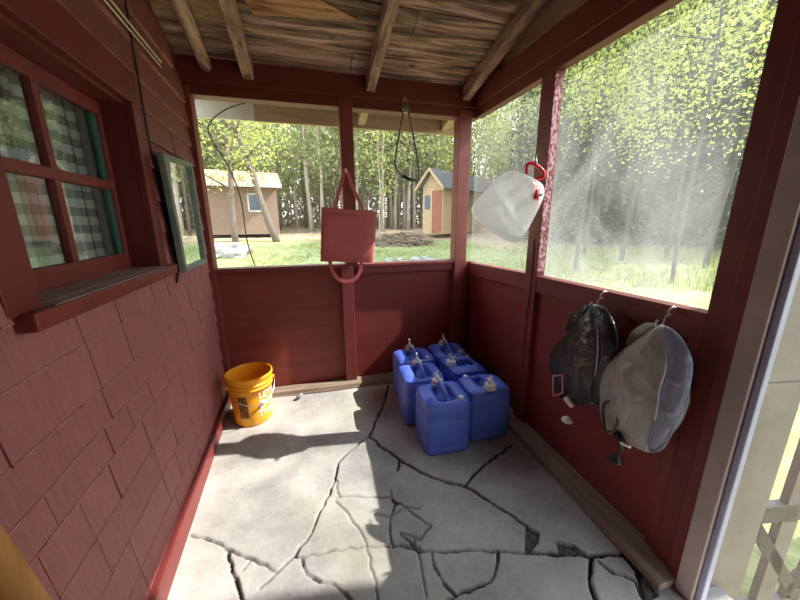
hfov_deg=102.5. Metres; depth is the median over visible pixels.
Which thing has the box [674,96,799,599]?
trim
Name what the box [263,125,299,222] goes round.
tree
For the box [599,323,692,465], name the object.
bag
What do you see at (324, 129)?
tree
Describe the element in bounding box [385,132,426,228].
tree
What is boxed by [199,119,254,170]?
tree
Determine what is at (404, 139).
tree
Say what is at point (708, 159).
evergreen tree
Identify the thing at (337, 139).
tree
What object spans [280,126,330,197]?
tree
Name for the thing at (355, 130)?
tree
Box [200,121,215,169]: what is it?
tree
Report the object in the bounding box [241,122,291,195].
tree
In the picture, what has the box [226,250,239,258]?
rock
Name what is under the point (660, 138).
evergreen tree
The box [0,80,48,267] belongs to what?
curtain
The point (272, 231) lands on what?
maple tree
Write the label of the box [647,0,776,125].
leafy tree
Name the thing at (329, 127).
tree
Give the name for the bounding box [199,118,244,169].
tree
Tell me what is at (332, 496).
floor
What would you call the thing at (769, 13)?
leafy tree
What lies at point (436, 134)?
tree
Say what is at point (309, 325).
wall
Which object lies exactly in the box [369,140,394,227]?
tree
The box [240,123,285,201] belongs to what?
tree
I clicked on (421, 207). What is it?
tree
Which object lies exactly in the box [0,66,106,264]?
curtain
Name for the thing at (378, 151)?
tree
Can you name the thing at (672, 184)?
evergreen tree
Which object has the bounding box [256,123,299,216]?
tree
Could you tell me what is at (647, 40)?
leafy tree
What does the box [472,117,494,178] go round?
tree
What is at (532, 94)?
evergreen tree
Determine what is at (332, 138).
tree
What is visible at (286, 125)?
tree
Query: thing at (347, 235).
tote bag
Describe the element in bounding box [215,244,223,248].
rock
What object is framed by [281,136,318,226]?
tree
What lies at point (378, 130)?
tree
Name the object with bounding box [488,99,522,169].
tree
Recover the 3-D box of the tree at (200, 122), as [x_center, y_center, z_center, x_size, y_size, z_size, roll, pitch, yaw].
[-11.669,-10.388,21.993,4.115,11.291,4.611,-10,17,-36]
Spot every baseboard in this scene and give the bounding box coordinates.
[147,390,231,599]
[272,372,392,397]
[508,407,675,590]
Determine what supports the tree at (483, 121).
on the ground at (293, 236)
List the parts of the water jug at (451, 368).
carry handle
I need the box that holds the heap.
[375,231,434,247]
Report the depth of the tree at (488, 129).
22.02 m
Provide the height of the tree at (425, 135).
9.324 m
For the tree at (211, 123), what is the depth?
19.41 m
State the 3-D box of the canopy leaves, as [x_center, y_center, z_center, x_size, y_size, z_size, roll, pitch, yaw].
[-6.068,-16.331,29.771,60.474,12.824,29.565,-3,14,-10]
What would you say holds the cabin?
on the ground at (293, 236)
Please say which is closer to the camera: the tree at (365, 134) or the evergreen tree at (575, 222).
the evergreen tree at (575, 222)
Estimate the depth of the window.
1.06 m
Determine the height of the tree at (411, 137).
11.935 m
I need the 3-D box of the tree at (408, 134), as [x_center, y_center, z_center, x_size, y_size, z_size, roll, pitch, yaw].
[0.339,-11.073,20.466,5.032,13.285,5.163,1,14,6]
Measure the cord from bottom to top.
1.125 m
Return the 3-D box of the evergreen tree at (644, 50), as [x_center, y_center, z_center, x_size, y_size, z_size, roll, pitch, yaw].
[9.868,-8.402,13.294,5.097,12.557,6.063,2,14,8]
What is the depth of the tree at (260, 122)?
21.64 m
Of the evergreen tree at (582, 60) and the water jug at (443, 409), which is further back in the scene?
the evergreen tree at (582, 60)
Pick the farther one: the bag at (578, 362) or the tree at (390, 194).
the tree at (390, 194)
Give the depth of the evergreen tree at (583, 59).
13.04 m
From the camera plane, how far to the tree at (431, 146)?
20.23 m
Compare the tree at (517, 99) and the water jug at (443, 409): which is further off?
the tree at (517, 99)
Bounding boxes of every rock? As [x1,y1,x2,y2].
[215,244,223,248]
[215,246,231,257]
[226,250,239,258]
[229,243,253,253]
[233,247,246,258]
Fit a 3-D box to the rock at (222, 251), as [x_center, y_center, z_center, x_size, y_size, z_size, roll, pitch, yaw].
[-5.516,-1.440,10.081,0.544,0.495,0.746,-6,15,-22]
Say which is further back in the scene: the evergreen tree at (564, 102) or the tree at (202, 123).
the tree at (202, 123)
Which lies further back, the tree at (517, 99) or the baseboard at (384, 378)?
the tree at (517, 99)
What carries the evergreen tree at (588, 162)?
on the ground at (293, 236)
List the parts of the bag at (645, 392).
panel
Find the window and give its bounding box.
[0,0,177,333]
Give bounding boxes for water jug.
[393,339,434,396]
[398,353,444,425]
[415,370,470,454]
[427,334,467,368]
[439,353,485,381]
[456,373,510,440]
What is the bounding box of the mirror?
[156,152,206,272]
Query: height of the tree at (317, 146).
6.937 m
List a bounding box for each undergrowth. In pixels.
[278,170,516,227]
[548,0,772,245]
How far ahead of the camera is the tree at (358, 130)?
21.45 m
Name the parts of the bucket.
bail handle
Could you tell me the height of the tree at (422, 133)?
9.310 m
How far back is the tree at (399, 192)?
19.70 m
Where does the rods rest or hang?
attached to the wall at (109, 411)
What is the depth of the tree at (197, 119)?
18.69 m
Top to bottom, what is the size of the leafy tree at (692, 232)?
13.338 m
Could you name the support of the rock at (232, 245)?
on the ground at (293, 236)
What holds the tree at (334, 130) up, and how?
on the ground at (293, 236)
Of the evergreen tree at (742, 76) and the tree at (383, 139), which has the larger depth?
the tree at (383, 139)
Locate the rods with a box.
[103,0,163,67]
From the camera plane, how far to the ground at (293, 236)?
9.76 m
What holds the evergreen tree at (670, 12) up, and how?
on the ground at (293, 236)
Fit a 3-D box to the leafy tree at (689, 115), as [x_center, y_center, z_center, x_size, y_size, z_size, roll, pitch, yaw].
[7.615,-6.362,7.876,6.360,11.254,5.634,-5,14,-20]
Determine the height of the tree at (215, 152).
11.979 m
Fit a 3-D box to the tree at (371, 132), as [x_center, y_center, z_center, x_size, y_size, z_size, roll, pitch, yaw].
[-0.904,-7.388,17.883,3.595,7.581,3.441,-5,14,-18]
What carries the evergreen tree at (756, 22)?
on the ground at (293, 236)
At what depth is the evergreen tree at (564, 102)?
12.95 m
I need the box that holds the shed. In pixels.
[415,167,491,233]
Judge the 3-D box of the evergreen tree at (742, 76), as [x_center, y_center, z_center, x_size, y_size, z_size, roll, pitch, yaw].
[10.607,-6.522,9.885,5.123,10.611,4.307,7,15,28]
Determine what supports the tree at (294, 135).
on the ground at (293, 236)
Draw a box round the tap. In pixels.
[534,188,543,199]
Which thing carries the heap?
on the ground at (293, 236)
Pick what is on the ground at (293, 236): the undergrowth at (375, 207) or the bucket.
the undergrowth at (375, 207)
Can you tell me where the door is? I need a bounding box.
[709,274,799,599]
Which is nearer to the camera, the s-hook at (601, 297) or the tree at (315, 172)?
the s-hook at (601, 297)
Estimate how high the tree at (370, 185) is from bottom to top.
9.865 m
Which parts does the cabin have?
pane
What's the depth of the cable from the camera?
1.43 m
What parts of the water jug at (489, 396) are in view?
carry handle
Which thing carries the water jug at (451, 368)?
on the floor
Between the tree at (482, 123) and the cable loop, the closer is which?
the cable loop
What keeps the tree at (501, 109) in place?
on the ground at (293, 236)
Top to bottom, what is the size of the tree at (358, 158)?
9.960 m
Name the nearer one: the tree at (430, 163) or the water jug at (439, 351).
the water jug at (439, 351)
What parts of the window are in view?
sash, sill, sill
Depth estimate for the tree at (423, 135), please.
22.54 m
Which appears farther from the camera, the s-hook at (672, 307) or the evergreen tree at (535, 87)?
the evergreen tree at (535, 87)
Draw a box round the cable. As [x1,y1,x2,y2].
[124,0,178,282]
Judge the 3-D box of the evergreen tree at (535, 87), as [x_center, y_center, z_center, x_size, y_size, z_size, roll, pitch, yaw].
[6.947,-8.342,15.272,5.501,11.394,4.625,-1,14,-5]
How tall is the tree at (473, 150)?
11.761 m
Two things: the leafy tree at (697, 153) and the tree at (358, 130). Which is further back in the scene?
the tree at (358, 130)
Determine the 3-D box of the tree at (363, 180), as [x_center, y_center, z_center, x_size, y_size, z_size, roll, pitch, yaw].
[-2.053,-9.229,18.991,3.836,10.525,4.298,7,15,28]
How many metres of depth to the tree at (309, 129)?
24.54 m
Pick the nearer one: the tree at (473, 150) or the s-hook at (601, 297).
the s-hook at (601, 297)
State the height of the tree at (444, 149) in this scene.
14.517 m
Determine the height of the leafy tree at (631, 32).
11.254 m
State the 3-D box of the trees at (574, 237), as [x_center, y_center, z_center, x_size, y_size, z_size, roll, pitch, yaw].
[12.019,-8.809,13.329,13.545,12.824,9.854,10,17,37]
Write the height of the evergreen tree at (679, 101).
11.497 m
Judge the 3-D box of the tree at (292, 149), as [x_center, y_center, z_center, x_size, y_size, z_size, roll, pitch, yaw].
[-7.021,-9.456,20.635,3.779,9.976,3.877,1,14,5]
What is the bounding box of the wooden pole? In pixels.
[0,524,52,599]
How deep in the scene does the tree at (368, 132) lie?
20.85 m
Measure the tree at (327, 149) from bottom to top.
8.478 m
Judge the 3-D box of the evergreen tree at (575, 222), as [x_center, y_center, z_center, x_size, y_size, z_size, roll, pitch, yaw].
[7.553,-6.650,13.217,4.382,9.075,3.684,-10,16,-34]
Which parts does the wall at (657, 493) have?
sill rail, post, sill rail, post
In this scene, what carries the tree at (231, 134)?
on the ground at (293, 236)
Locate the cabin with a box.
[204,169,281,234]
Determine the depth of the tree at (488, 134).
21.14 m
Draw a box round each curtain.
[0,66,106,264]
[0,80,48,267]
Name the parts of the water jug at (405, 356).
carry handle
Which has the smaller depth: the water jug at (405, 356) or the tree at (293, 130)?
the water jug at (405, 356)
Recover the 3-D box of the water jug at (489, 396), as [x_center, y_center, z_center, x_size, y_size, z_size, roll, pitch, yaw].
[0.560,0.678,2.202,0.300,0.446,0.278,-3,14,-13]
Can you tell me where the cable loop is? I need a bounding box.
[394,97,419,181]
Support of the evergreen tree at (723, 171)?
on the ground at (293, 236)
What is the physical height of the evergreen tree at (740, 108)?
11.525 m
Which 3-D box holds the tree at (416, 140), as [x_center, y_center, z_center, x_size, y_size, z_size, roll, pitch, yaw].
[0.056,-10.346,19.173,4.630,12.567,4.018,-10,17,-36]
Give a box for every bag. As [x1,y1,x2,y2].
[321,168,376,282]
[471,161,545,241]
[549,304,617,423]
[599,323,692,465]
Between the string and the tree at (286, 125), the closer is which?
the string
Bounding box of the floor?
[167,384,732,599]
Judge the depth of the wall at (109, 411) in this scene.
1.08 m
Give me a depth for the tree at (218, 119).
21.00 m
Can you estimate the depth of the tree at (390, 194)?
22.29 m
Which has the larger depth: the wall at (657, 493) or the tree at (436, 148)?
the tree at (436, 148)
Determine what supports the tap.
on the water jug at (508, 207)
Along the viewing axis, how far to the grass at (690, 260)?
8.68 m
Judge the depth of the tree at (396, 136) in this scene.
22.43 m
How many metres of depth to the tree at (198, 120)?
19.24 m
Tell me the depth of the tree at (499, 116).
24.47 m
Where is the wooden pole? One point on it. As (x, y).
(18, 581)
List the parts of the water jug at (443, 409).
carry handle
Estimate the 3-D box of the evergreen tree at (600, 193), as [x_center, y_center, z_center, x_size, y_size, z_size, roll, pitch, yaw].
[7.514,-7.075,11.296,5.418,11.222,4.555,-2,14,-9]
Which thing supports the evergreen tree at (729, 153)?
on the ground at (293, 236)
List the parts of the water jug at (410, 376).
carry handle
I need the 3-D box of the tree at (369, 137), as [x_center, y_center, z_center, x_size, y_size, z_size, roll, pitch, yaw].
[-0.842,-8.911,18.150,4.233,10.366,3.778,5,15,22]
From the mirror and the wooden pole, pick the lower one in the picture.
the wooden pole
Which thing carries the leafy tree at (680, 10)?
on the ground at (293, 236)
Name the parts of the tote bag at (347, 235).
handle, handle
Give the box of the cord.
[207,102,254,265]
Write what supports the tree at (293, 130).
on the ground at (293, 236)
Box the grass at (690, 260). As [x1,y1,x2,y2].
[217,240,721,307]
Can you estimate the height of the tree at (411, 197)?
9.228 m
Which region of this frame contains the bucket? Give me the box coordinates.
[224,362,274,426]
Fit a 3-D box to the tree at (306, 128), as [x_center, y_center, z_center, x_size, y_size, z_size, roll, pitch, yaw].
[-7.780,-13.631,29.260,5.307,14.010,5.445,-11,17,-39]
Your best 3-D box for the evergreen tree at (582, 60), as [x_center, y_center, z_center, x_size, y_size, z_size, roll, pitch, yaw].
[7.311,-8.296,14.288,5.752,11.912,4.835,3,14,14]
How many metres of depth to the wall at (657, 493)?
1.48 m
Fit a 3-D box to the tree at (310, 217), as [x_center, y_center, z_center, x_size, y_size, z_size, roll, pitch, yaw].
[-5.205,-10.452,17.223,5.388,13.865,5.252,-12,18,-40]
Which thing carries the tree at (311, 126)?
on the ground at (293, 236)
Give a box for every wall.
[0,0,226,599]
[175,54,478,387]
[466,0,799,577]
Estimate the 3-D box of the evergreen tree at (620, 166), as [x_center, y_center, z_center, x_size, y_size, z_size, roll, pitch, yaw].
[9.047,-7.590,13.007,4.500,11.086,5.353,-4,14,-16]
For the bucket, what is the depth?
2.26 m
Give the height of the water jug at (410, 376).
0.446 m
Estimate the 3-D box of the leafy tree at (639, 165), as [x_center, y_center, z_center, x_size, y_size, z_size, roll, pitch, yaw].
[6.289,-6.553,7.932,5.842,11.670,6.279,2,14,9]
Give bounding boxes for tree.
[197,118,252,169]
[197,119,220,168]
[197,120,217,168]
[198,118,290,241]
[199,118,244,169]
[199,118,303,241]
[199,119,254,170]
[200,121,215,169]
[200,122,256,170]
[201,119,232,169]
[201,123,251,167]
[212,119,290,170]
[218,119,257,170]
[232,122,292,179]
[233,122,287,174]
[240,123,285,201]
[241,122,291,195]
[242,122,300,229]
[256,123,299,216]
[260,125,319,228]
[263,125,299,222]
[267,125,325,228]
[271,125,325,196]
[274,124,330,228]
[277,130,312,198]
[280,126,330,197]
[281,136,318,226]
[283,124,334,231]
[290,124,338,206]
[294,126,339,218]
[298,128,324,225]
[298,129,339,206]
[300,146,332,208]
[301,126,339,201]
[303,126,361,194]
[306,126,368,208]
[311,139,339,203]
[312,127,379,174]
[319,149,338,204]
[320,127,374,190]
[330,129,387,210]
[331,130,377,209]
[335,130,375,199]
[336,129,386,209]
[353,131,413,231]
[355,130,409,232]
[355,130,412,189]
[358,130,425,228]
[359,130,393,227]
[359,132,411,198]
[359,134,395,226]
[368,131,433,229]
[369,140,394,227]
[371,151,398,227]
[373,131,424,229]
[376,139,404,227]
[384,136,412,222]
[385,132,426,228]
[386,134,429,228]
[388,133,440,229]
[390,133,434,228]
[397,135,437,193]
[404,135,424,227]
[404,135,433,206]
[405,134,453,175]
[408,134,452,169]
[409,133,448,181]
[411,134,453,177]
[412,140,445,227]
[415,134,452,172]
[433,123,485,176]
[443,110,504,176]
[470,119,498,177]
[472,72,583,170]
[472,105,513,178]
[472,108,510,177]
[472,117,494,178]
[473,109,506,179]
[474,116,515,177]
[477,102,518,181]
[481,96,536,174]
[483,99,519,173]
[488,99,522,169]
[493,87,575,233]
[494,10,681,171]
[494,97,526,171]
[498,70,577,242]
[509,60,618,232]
[510,62,602,243]
[514,32,646,238]
[515,59,621,241]
[516,0,756,270]
[520,16,694,246]
[521,0,754,254]
[523,45,625,241]
[530,37,646,236]
[539,0,769,260]
[550,38,648,242]
[560,42,664,242]
[566,0,776,284]
[568,50,690,236]
[569,0,768,247]
[569,3,716,239]
[571,0,774,259]
[577,1,711,244]
[582,12,676,242]
[587,7,713,244]
[591,0,759,241]
[594,0,741,242]
[616,0,775,268]
[619,0,765,250]
[623,0,777,246]
[627,0,777,245]
[641,0,773,248]
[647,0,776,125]
[649,39,760,247]
[653,1,777,249]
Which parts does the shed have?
pane, door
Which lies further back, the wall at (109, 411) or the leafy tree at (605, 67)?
the leafy tree at (605, 67)
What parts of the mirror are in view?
frame rail, frame rail, glass, frame rail, frame rail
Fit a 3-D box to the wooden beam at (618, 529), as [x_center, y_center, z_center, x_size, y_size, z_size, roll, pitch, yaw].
[0.846,0.901,2.144,0.132,0.036,1.875,-4,14,-13]
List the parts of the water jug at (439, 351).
carry handle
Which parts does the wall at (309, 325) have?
post, sill rail, post, post, rail, post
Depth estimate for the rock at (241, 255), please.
9.95 m
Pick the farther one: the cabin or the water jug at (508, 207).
the cabin
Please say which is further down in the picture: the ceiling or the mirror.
the mirror
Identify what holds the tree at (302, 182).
on the ground at (293, 236)
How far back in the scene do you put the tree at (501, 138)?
22.31 m
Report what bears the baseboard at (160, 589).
attached to the wall at (109, 411)
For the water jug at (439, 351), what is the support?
on the floor
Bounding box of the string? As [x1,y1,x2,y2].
[522,239,534,367]
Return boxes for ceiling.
[148,0,546,135]
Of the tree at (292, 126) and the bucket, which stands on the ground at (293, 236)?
the tree at (292, 126)
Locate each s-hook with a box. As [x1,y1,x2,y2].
[589,291,607,306]
[654,306,676,326]
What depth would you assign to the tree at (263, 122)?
20.02 m
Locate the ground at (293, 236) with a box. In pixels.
[213,221,799,595]
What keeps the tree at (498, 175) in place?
on the ground at (293, 236)
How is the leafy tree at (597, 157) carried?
on the ground at (293, 236)
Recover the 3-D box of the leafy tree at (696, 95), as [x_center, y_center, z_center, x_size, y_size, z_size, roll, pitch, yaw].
[9.620,-7.941,11.115,6.938,12.277,6.146,3,14,12]
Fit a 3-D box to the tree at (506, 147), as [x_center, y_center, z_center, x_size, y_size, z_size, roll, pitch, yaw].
[7.613,-8.524,20.062,3.026,8.304,3.391,-3,14,-11]
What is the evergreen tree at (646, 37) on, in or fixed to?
on the ground at (293, 236)
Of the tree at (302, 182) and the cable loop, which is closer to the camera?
the cable loop
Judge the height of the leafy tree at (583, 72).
10.231 m
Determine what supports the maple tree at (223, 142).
on the ground at (293, 236)

